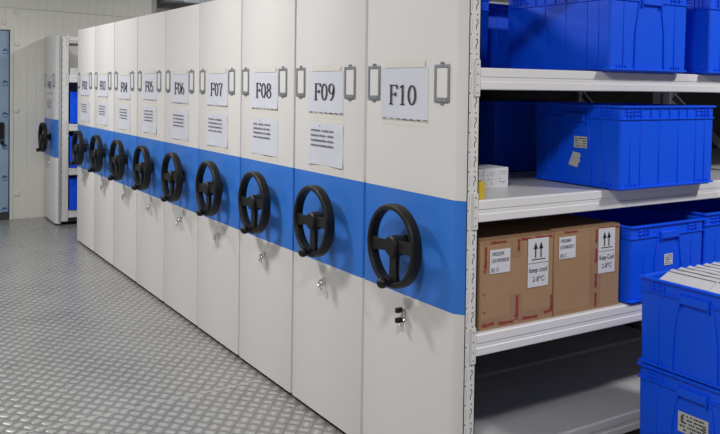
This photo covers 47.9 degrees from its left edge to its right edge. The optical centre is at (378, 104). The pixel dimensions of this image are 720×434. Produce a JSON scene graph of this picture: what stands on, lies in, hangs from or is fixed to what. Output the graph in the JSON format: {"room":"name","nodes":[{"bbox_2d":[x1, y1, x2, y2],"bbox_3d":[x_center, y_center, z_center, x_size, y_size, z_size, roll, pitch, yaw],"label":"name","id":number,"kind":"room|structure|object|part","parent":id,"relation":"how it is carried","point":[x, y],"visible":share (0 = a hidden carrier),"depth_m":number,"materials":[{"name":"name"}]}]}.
{"room":"cold storage room","nodes":[
{"label":"cold storage room","id":0,"kind":"room"},
{"bbox_2d":[0,0,151,218],"bbox_3d":[-4.584,-0.345,8.503,4.400,3.200,0.090,0,2,-33],"label":"wall","id":1,"kind":"structure","parent":0,"point":[31,27],"depth_m":8.97,"materials":[{"name":"paint"}]},
{"bbox_2d":[14,41,19,46],"bbox_3d":[-3.946,-0.661,8.845,0.062,0.062,0.012,0,2,-33],"label":"wall cap","id":2,"kind":"object","parent":1,"relation":"attached to","point":[16,43],"visible":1,"depth_m":8.84,"materials":[{"name":"grey"}]},
{"bbox_2d":[0,5,137,17],"bbox_3d":[-4.042,-1.060,8.770,3.150,0.085,0.012,0,2,-33],"label":"trim","id":3,"kind":"structure","parent":1,"relation":"attached to","point":[0,5],"depth_m":9.12,"materials":[{"name":"grey metal"}]},
{"bbox_2d":[152,0,156,13],"bbox_3d":[-2.784,-0.350,9.827,0.060,3.200,0.358,0,2,-33],"label":"wall","id":4,"kind":"structure","parent":0,"point":[154,2],"depth_m":9.66,"materials":[{"name":"paint"}]},
{"bbox_2d":[0,217,345,433],"bbox_3d":[-0.247,1.409,5.482,8.400,0.050,15.400,0,2,-33],"label":"floor","id":5,"kind":"structure","parent":0,"point":[85,348],"depth_m":4.37,"materials":[{"name":"grey metal"}]},
{"bbox_2d":[36,34,77,223],"bbox_3d":[-2.034,0.255,9.711,3.875,2.015,0.641,0,2,-33],"label":"shelving rack","id":6,"kind":"object","parent":5,"relation":"on","point":[53,134],"visible":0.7,"depth_m":8.54,"materials":[{"name":"metal"}]},
{"bbox_3d":[-3.533,0.254,8.743,0.025,1.980,0.632,0,2,-33],"label":"panel","id":7,"kind":"part","parent":6,"relation":"part of","materials":[{"name":"paint"}]},
{"bbox_3d":[-3.320,0.258,8.534,0.096,1.948,0.050,0,2,-33],"label":"upright post","id":8,"kind":"part","parent":6,"relation":"part of","materials":[{"name":"metal"}]},
{"bbox_2d":[68,175,76,209],"bbox_3d":[-3.140,0.945,8.911,0.618,0.335,0.490,0,2,-33],"label":"storage bin","id":9,"kind":"object","parent":6,"relation":"on","point":[72,179],"visible":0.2,"depth_m":8.58,"materials":[{"name":"blue plastic"}]},
{"bbox_2d":[69,91,77,123],"bbox_3d":[-3.127,0.028,8.890,0.618,0.335,0.490,0,2,-33],"label":"storage bin","id":10,"kind":"object","parent":6,"relation":"on","point":[73,95],"visible":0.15,"depth_m":8.56,"materials":[{"name":"blue plastic"}]},
{"bbox_2d":[69,133,77,167],"bbox_3d":[-3.134,0.494,8.900,0.618,0.335,0.490,0,2,-33],"label":"storage bin","id":11,"kind":"object","parent":6,"relation":"on","point":[70,134],"visible":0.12,"depth_m":8.56,"materials":[{"name":"blue plastic"}]},
{"bbox_2d":[69,68,77,74],"bbox_3d":[-3.240,-0.351,8.667,0.165,0.075,0.181,0,2,-33],"label":"carton","id":12,"kind":"object","parent":6,"relation":"on","point":[72,71],"visible":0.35,"depth_m":8.57,"materials":[{"name":"grey cardboard"}]},
{"bbox_2d":[70,27,94,250],"bbox_3d":[-1.149,0.297,8.387,3.925,2.015,0.641,0,2,-33],"label":"shelving rack","id":13,"kind":"object","parent":5,"relation":"on","point":[86,37],"visible":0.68,"depth_m":7.36,"materials":[{"name":"white metal"}]},
{"bbox_2d":[87,22,114,264],"bbox_3d":[-0.800,0.314,7.848,3.925,2.015,0.641,0,2,-33],"label":"shelving rack","id":14,"kind":"object","parent":5,"relation":"on","point":[100,142],"visible":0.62,"depth_m":6.80,"materials":[{"name":"white metal"}]},
{"bbox_2d":[108,15,144,280],"bbox_3d":[-0.451,0.331,7.308,3.925,2.015,0.641,0,2,-33],"label":"shelving rack","id":15,"kind":"object","parent":5,"relation":"on","point":[123,146],"visible":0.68,"depth_m":6.28,"materials":[{"name":"white metal"}]},
{"bbox_3d":[-2.049,0.563,6.221,0.058,0.042,0.043,0,2,-33],"label":"crank knob","id":16,"kind":"part","parent":15,"relation":"part of","materials":[{"name":"black plastic"}]},
{"bbox_3d":[-1.970,0.331,6.327,0.025,1.980,0.632,0,2,-33],"label":"panel","id":17,"kind":"part","parent":15,"relation":"part of","materials":[{"name":"paint"}]},
{"bbox_2d":[132,11,165,300],"bbox_3d":[-0.102,0.348,6.768,3.925,2.015,0.641,0,2,-33],"label":"shelving rack","id":18,"kind":"object","parent":5,"relation":"on","point":[149,153],"visible":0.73,"depth_m":5.73,"materials":[{"name":"white metal"}]},
{"bbox_3d":[-1.700,0.580,5.681,0.058,0.042,0.043,0,2,-33],"label":"crank knob","id":19,"kind":"part","parent":18,"relation":"part of","materials":[{"name":"black plastic"}]},
{"bbox_2d":[161,4,199,324],"bbox_3d":[0.248,0.365,6.229,3.925,2.015,0.641,0,2,-33],"label":"shelving rack","id":20,"kind":"object","parent":5,"relation":"on","point":[180,163],"visible":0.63,"depth_m":5.19,"materials":[{"name":"white metal"}]},
{"bbox_3d":[-1.353,0.597,5.144,0.058,0.042,0.043,0,2,-33],"label":"crank knob","id":21,"kind":"part","parent":20,"relation":"part of","materials":[{"name":"black plastic"}]},
{"bbox_2d":[195,0,242,354],"bbox_3d":[0.597,0.382,5.689,3.925,2.015,0.641,0,2,-33],"label":"shelving rack","id":22,"kind":"object","parent":5,"relation":"on","point":[218,176],"visible":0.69,"depth_m":4.64,"materials":[{"name":"white metal"}]},
{"bbox_3d":[-1.008,0.614,4.610,0.058,0.042,0.043,0,2,-33],"label":"crank knob","id":23,"kind":"part","parent":22,"relation":"part of","materials":[{"name":"black plastic"}]},
{"bbox_2d":[238,0,296,392],"bbox_3d":[0.946,0.399,5.149,3.925,2.015,0.641,0,2,-33],"label":"shelving rack","id":24,"kind":"object","parent":5,"relation":"on","point":[266,193],"visible":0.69,"depth_m":4.09,"materials":[{"name":"white metal"}]},
{"bbox_3d":[-0.667,0.630,4.083,0.058,0.042,0.043,0,2,-33],"label":"crank knob","id":25,"kind":"part","parent":24,"relation":"part of","materials":[{"name":"black plastic"}]},
{"bbox_2d":[292,0,719,433],"bbox_3d":[1.295,0.416,4.610,3.925,2.015,0.641,0,2,-33],"label":"shelving rack","id":26,"kind":"object","parent":5,"relation":"on","point":[329,214],"visible":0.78,"depth_m":3.62,"materials":[{"name":"metal"}]},
{"bbox_3d":[-0.323,0.647,3.552,0.058,0.042,0.043,0,2,-33],"label":"crank knob","id":27,"kind":"part","parent":26,"relation":"part of","materials":[{"name":"black plastic"}]},
{"bbox_3d":[-0.225,0.416,3.629,0.025,1.980,0.632,0,2,-33],"label":"panel","id":28,"kind":"part","parent":26,"relation":"part of","materials":[{"name":"paint"}]},
{"bbox_2d":[480,0,491,67],"bbox_3d":[0.135,-0.322,3.768,0.618,0.335,0.490,0,2,-33],"label":"storage bin","id":29,"kind":"object","parent":26,"relation":"on","point":[485,10],"visible":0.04,"depth_m":3.72,"materials":[{"name":"blue plastic"}]},
{"bbox_2d":[487,3,507,67],"bbox_3d":[0.594,-0.325,4.217,0.618,0.335,0.490,0,2,-33],"label":"storage bin","id":30,"kind":"object","parent":26,"relation":"on","point":[497,50],"visible":0.09,"depth_m":3.93,"materials":[{"name":"blue plastic"}]},
{"bbox_3d":[0.182,1.251,3.918,0.860,0.022,0.612,0,2,-33],"label":"shelf panel","id":31,"kind":"part","parent":26,"relation":"part of","materials":[{"name":"paint"}]},
{"bbox_3d":[0.428,0.407,4.395,1.800,1.780,0.002,0,2,-33],"label":"panel","id":32,"kind":"part","parent":26,"relation":"part of","materials":[{"name":"grey paint"}]},
{"bbox_2d":[479,99,586,172],"bbox_3d":[0.661,0.147,4.109,0.618,0.335,0.490,0,2,-33],"label":"storage bin","id":33,"kind":"object","parent":26,"relation":"on","point":[507,128],"visible":0.41,"depth_m":3.82,"materials":[{"name":"blue plastic"}]},
{"bbox_3d":[0.936,1.250,4.406,0.930,0.022,0.612,0,2,-33],"label":"shelf panel","id":34,"kind":"part","parent":26,"relation":"part of","materials":[{"name":"paint"}]},
{"bbox_3d":[1.206,0.403,4.900,0.052,1.948,0.050,0,2,-33],"label":"upright post","id":35,"kind":"part","parent":26,"relation":"part of","materials":[{"name":"metal"}]},
{"bbox_3d":[1.985,0.406,5.402,1.800,1.780,0.002,0,2,-33],"label":"panel","id":36,"kind":"part","parent":26,"relation":"part of","materials":[{"name":"grey paint"}]},
{"bbox_3d":[1.522,0.418,4.412,0.052,1.948,0.050,0,2,-33],"label":"upright post","id":37,"kind":"part","parent":26,"relation":"part of","materials":[{"name":"metal"}]},
{"bbox_3d":[2.505,0.322,5.392,0.930,0.022,0.612,0,2,-33],"label":"shelf panel","id":38,"kind":"part","parent":26,"relation":"part of","materials":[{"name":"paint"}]},
{"bbox_3d":[1.751,0.323,4.904,0.860,0.022,0.612,0,2,-33],"label":"shelf panel","id":39,"kind":"part","parent":26,"relation":"part of","materials":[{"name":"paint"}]},
{"bbox_2d":[363,0,719,433],"bbox_3d":[1.644,0.433,4.070,3.925,2.015,0.641,0,2,-33],"label":"shelving rack","id":40,"kind":"object","parent":5,"relation":"on","point":[426,77],"visible":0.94,"depth_m":3.08,"materials":[{"name":"metal"}]},
{"bbox_3d":[0.021,0.664,3.021,0.058,0.042,0.043,0,2,-33],"label":"crank knob","id":41,"kind":"part","parent":40,"relation":"part of","materials":[{"name":"black plastic"}]},
{"bbox_3d":[0.124,0.433,3.089,0.025,1.980,0.632,0,2,-33],"label":"panel","id":42,"kind":"part","parent":40,"relation":"part of","materials":[{"name":"paint"}]},
{"bbox_3d":[0.315,0.436,2.865,0.052,1.948,0.050,0,2,-33],"label":"upright post","id":43,"kind":"part","parent":40,"relation":"part of","materials":[{"name":"metal"}]},
{"bbox_2d":[478,169,483,180],"bbox_3d":[0.360,0.292,3.242,0.048,0.076,0.130,0,2,-33],"label":"carton","id":44,"kind":"object","parent":40,"relation":"on","point":[481,171],"visible":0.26,"depth_m":3.19,"materials":[{"name":"grey cardboard"}]},
{"bbox_2d":[478,181,484,198],"bbox_3d":[0.340,0.306,2.920,0.044,0.062,0.080,0,2,-33],"label":"carton","id":45,"kind":"object","parent":40,"relation":"on","point":[481,184],"visible":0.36,"depth_m":2.89,"materials":[{"name":"yellow cardboard"}]},
{"bbox_2d":[479,166,496,187],"bbox_3d":[0.409,0.291,3.273,0.066,0.078,0.132,0,2,-33],"label":"carton","id":46,"kind":"object","parent":40,"relation":"on","point":[490,174],"visible":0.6,"depth_m":3.22,"materials":[{"name":"grey cardboard"}]},
{"bbox_3d":[0.410,0.253,3.271,0.064,0.001,0.127,0,2,-33],"label":"lid","id":47,"kind":"part","parent":46,"relation":"part of","materials":[{"name":"white cardboard"}]},
{"bbox_2d":[479,164,507,186],"bbox_3d":[0.463,0.290,3.309,0.062,0.079,0.130,0,2,-33],"label":"carton","id":48,"kind":"object","parent":40,"relation":"on","point":[502,172],"visible":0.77,"depth_m":3.26,"materials":[{"name":"grey cardboard"}]},
{"bbox_3d":[0.464,0.252,3.307,0.061,0.001,0.125,0,2,-33],"label":"lid","id":49,"kind":"part","parent":48,"relation":"part of","materials":[{"name":"white cardboard"}]},
{"bbox_2d":[476,220,553,331],"bbox_3d":[0.419,0.646,3.149,0.360,0.328,0.363,0,2,-33],"label":"cardboard box","id":50,"kind":"object","parent":40,"relation":"on","point":[515,261],"visible":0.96,"depth_m":3.00,"materials":[{"name":"brown cardboard"}]},
{"bbox_2d":[484,247,486,270],"bbox_3d":[0.385,0.554,2.909,0.015,0.085,0.001,0,2,-33],"label":"print","id":51,"kind":"object","parent":50,"relation":"attached to","point":[485,266],"depth_m":2.91},
{"bbox_2d":[498,319,513,324],"bbox_3d":[0.467,0.798,2.970,0.075,0.015,0.001,0,2,-33],"label":"print","id":52,"kind":"object","parent":50,"relation":"attached to","point":[511,320],"depth_m":2.97},
{"bbox_2d":[514,294,518,319],"bbox_3d":[0.511,0.750,2.996,0.019,0.092,0.001,0,2,-33],"label":"print","id":53,"kind":"object","parent":50,"relation":"attached to","point":[517,297],"depth_m":3.00},
{"bbox_3d":[0.544,0.341,3.358,0.860,0.022,0.612,0,2,-33],"label":"shelf panel","id":54,"kind":"part","parent":40,"relation":"part of","materials":[{"name":"paint"}]},
{"bbox_3d":[0.537,0.817,3.368,0.860,0.022,0.612,0,2,-33],"label":"shelf panel","id":55,"kind":"part","parent":40,"relation":"part of","materials":[{"name":"paint"}]},
{"bbox_3d":[0.531,1.268,3.379,0.860,0.022,0.612,0,2,-33],"label":"shelf panel","id":56,"kind":"part","parent":40,"relation":"part of","materials":[{"name":"paint"}]},
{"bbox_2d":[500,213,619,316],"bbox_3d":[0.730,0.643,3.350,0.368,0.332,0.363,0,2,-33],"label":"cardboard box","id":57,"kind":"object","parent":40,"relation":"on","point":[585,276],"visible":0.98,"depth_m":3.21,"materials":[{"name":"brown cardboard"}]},
{"bbox_3d":[0.550,-0.128,3.347,0.860,0.022,0.612,0,2,-33],"label":"shelf panel","id":58,"kind":"part","parent":40,"relation":"part of","materials":[{"name":"paint"}]},
{"bbox_3d":[1.285,1.267,3.866,0.930,0.022,0.612,0,2,-33],"label":"shelf panel","id":59,"kind":"part","parent":40,"relation":"part of","materials":[{"name":"paint"}]},
{"bbox_2d":[507,0,688,73],"bbox_3d":[0.933,-0.305,3.509,0.490,0.335,0.618,0,2,-33],"label":"storage bin","id":60,"kind":"object","parent":40,"relation":"on","point":[640,36],"visible":0.87,"depth_m":3.30,"materials":[{"name":"blue plastic"}]},
{"bbox_3d":[1.097,-0.406,3.255,0.120,0.048,0.018,0,2,-33],"label":"handle","id":61,"kind":"part","parent":60,"relation":"part of","materials":[{"name":"blue plastic"}]},
{"bbox_2d":[534,103,715,190],"bbox_3d":[1.063,0.166,3.517,0.618,0.335,0.490,0,2,-33],"label":"storage bin","id":62,"kind":"object","parent":40,"relation":"on","point":[610,146],"visible":1,"depth_m":3.33,"materials":[{"name":"blue plastic"}]},
{"bbox_3d":[0.812,0.057,3.352,0.018,0.048,0.120,0,2,-33],"label":"handle","id":63,"kind":"part","parent":62,"relation":"part of","materials":[{"name":"blue plastic"}]},
{"bbox_2d":[568,207,705,303],"bbox_3d":[1.061,0.648,3.664,0.490,0.318,0.618,0,2,-33],"label":"storage bin","id":64,"kind":"object","parent":40,"relation":"on","point":[650,240],"visible":0.48,"depth_m":3.41,"materials":[{"name":"blue plastic"}]},
{"bbox_3d":[1.225,0.552,3.410,0.120,0.046,0.018,0,2,-33],"label":"handle","id":65,"kind":"part","parent":64,"relation":"part of","materials":[{"name":"blue plastic"}]},
{"bbox_3d":[1.555,0.420,4.361,0.052,1.948,0.050,0,2,-33],"label":"upright post","id":66,"kind":"part","parent":40,"relation":"part of","materials":[{"name":"metal"}]},
{"bbox_2d":[635,198,719,263],"bbox_3d":[1.470,0.639,3.939,0.490,0.335,0.618,0,2,-33],"label":"storage bin","id":67,"kind":"object","parent":40,"relation":"on","point":[709,209],"visible":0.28,"depth_m":3.62,"materials":[{"name":"blue plastic"}]},
{"bbox_2d":[682,0,719,74],"bbox_3d":[1.458,-0.305,3.849,0.490,0.335,0.618,0,2,-33],"label":"storage bin","id":68,"kind":"object","parent":40,"relation":"on","point":[702,32],"visible":0.21,"depth_m":3.51,"materials":[{"name":"blue plastic"}]},
{"bbox_3d":[1.298,0.340,3.845,0.930,0.022,0.612,0,2,-33],"label":"shelf panel","id":69,"kind":"part","parent":40,"relation":"part of","materials":[{"name":"paint"}]},
{"bbox_3d":[2.100,0.340,4.364,0.860,0.022,0.612,0,2,-33],"label":"shelf panel","id":70,"kind":"part","parent":40,"relation":"part of","materials":[{"name":"paint"}]},
{"bbox_3d":[1.345,1.379,3.002,0.580,0.166,0.380,0,2,-33],"label":"bin dolly","id":71,"kind":"object","parent":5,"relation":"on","visible":0},
{"bbox_2d":[637,361,719,433],"bbox_3d":[1.348,1.132,2.996,0.618,0.327,0.490,0,2,-33],"label":"storage bin","id":72,"kind":"object","parent":71,"relation":"on","point":[670,403],"visible":0.7,"depth_m":2.90,"materials":[{"name":"blue plastic"}]},
{"bbox_2d":[638,261,719,389],"bbox_3d":[1.353,0.805,2.989,0.618,0.327,0.490,0,2,-33],"label":"storage bin","id":73,"kind":"object","parent":72,"relation":"on","point":[681,323],"visible":0.85,"depth_m":2.88,"materials":[{"name":"blue plastic"}]},
{"bbox_2d":[660,269,719,290],"bbox_3d":[1.118,0.658,2.956,0.134,0.066,0.205,0,2,-33],"label":"paper packet","id":74,"kind":"object","parent":73,"relation":"in","point":[676,276],"visible":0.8,"depth_m":2.96,"materials":[{"name":"grey paper"}]},
{"bbox_3d":[1.102,0.698,2.823,0.018,0.047,0.120,0,2,-33],"label":"handle","id":75,"kind":"part","parent":73,"relation":"part of","materials":[{"name":"blue plastic"}]},
{"bbox_2d":[677,267,719,279],"bbox_3d":[1.161,0.657,2.984,0.134,0.066,0.205,0,2,-33],"label":"paper packet","id":76,"kind":"object","parent":73,"relation":"in","point":[680,268],"visible":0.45,"depth_m":3.02,"materials":[{"name":"grey paper"}]},
{"bbox_2d":[687,266,719,275],"bbox_3d":[1.205,0.658,3.013,0.134,0.066,0.205,0,2,-33],"label":"paper packet","id":77,"kind":"object","parent":73,"relation":"in","point":[688,267],"visible":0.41,"depth_m":3.06,"materials":[{"name":"grey paper"}]},
{"bbox_2d":[695,265,719,271],"bbox_3d":[1.249,0.659,3.041,0.134,0.066,0.205,0,2,-33],"label":"paper packet","id":78,"kind":"object","parent":73,"relation":"in","point":[697,266],"visible":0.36,"depth_m":3.11,"materials":[{"name":"grey paper"}]},
{"bbox_2d":[703,263,719,268],"bbox_3d":[1.292,0.659,3.069,0.134,0.066,0.205,0,2,-33],"label":"paper packet","id":79,"kind":"object","parent":73,"relation":"in","point":[705,264],"visible":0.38,"depth_m":3.15,"materials":[{"name":"grey paper"}]},
{"bbox_2d":[709,281,719,293],"bbox_3d":[1.231,0.663,2.781,0.134,0.066,0.205,0,2,-33],"label":"paper packet","id":80,"kind":"object","parent":73,"relation":"in","point":[716,289],"visible":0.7,"depth_m":2.86,"materials":[{"name":"grey paper"}]},
{"bbox_3d":[1.098,1.025,2.831,0.018,0.047,0.120,0,2,-33],"label":"handle","id":81,"kind":"part","parent":72,"relation":"part of","materials":[{"name":"blue plastic"}]},
{"bbox_2d":[157,0,190,12],"bbox_3d":[-1.252,-0.357,11.085,4.000,3.200,0.090,0,2,-33],"label":"wall","id":82,"kind":"structure","parent":0,"point":[161,7],"depth_m":10.11,"materials":[{"name":"paint"}]},
{"bbox_2d":[492,0,507,2],"bbox_3d":[3.345,-0.218,7.753,0.100,3.200,15.400,0,2,-33],"label":"wall","id":83,"kind":"structure","parent":0,"point":[504,1],"depth_m":10.39,"materials":[{"name":"paint"}]},
{"bbox_3d":[-5.762,0.208,7.758,1.612,2.095,0.090,0,2,-33],"label":"wall","id":84,"kind":"structure","parent":0,"visible":0},
{"bbox_2d":[0,30,8,212],"bbox_3d":[-4.544,0.273,8.507,1.217,2.155,0.100,0,2,-33],"label":"door","id":85,"kind":"structure","parent":84,"relation":"in","point":[4,35],"depth_m":8.82,"materials":[{"name":"blue metal"}]},
{"bbox_3d":[-4.103,0.314,8.769,0.095,0.240,0.060,0,2,-33],"label":"handle","id":86,"kind":"part","parent":85,"relation":"part of","materials":[{"name":"black plastic"}]},
{"bbox_2d":[0,30,9,219],"bbox_3d":[-4.548,0.222,8.519,1.223,2.067,0.063,0,2,-33],"label":"door frame","id":87,"kind":"structure","parent":84,"relation":"attached to","point":[9,30],"depth_m":8.82,"materials":[{"name":"grey"}]},
{"bbox_2d":[0,27,13,218],"bbox_3d":[-4.545,0.208,8.521,1.284,2.095,0.072,0,2,-33],"label":"trim","id":88,"kind":"structure","parent":84,"relation":"attached to","point":[11,29],"depth_m":8.83,"materials":[{"name":"grey metal"}]},
{"bbox_3d":[-0.202,-1.840,5.409,8.400,0.050,15.400,0,2,-33],"label":"ceiling","id":89,"kind":"structure","parent":0,"visible":0},
{"bbox_2d":[159,0,213,4],"bbox_3d":[-2.235,-1.600,10.136,0.920,0.700,0.356,0,2,-33],"label":"ceiling light","id":90,"kind":"object","parent":89,"relation":"hanging from","point":[192,2],"visible":0.43,"depth_m":9.96,"materials":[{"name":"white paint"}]}
]}

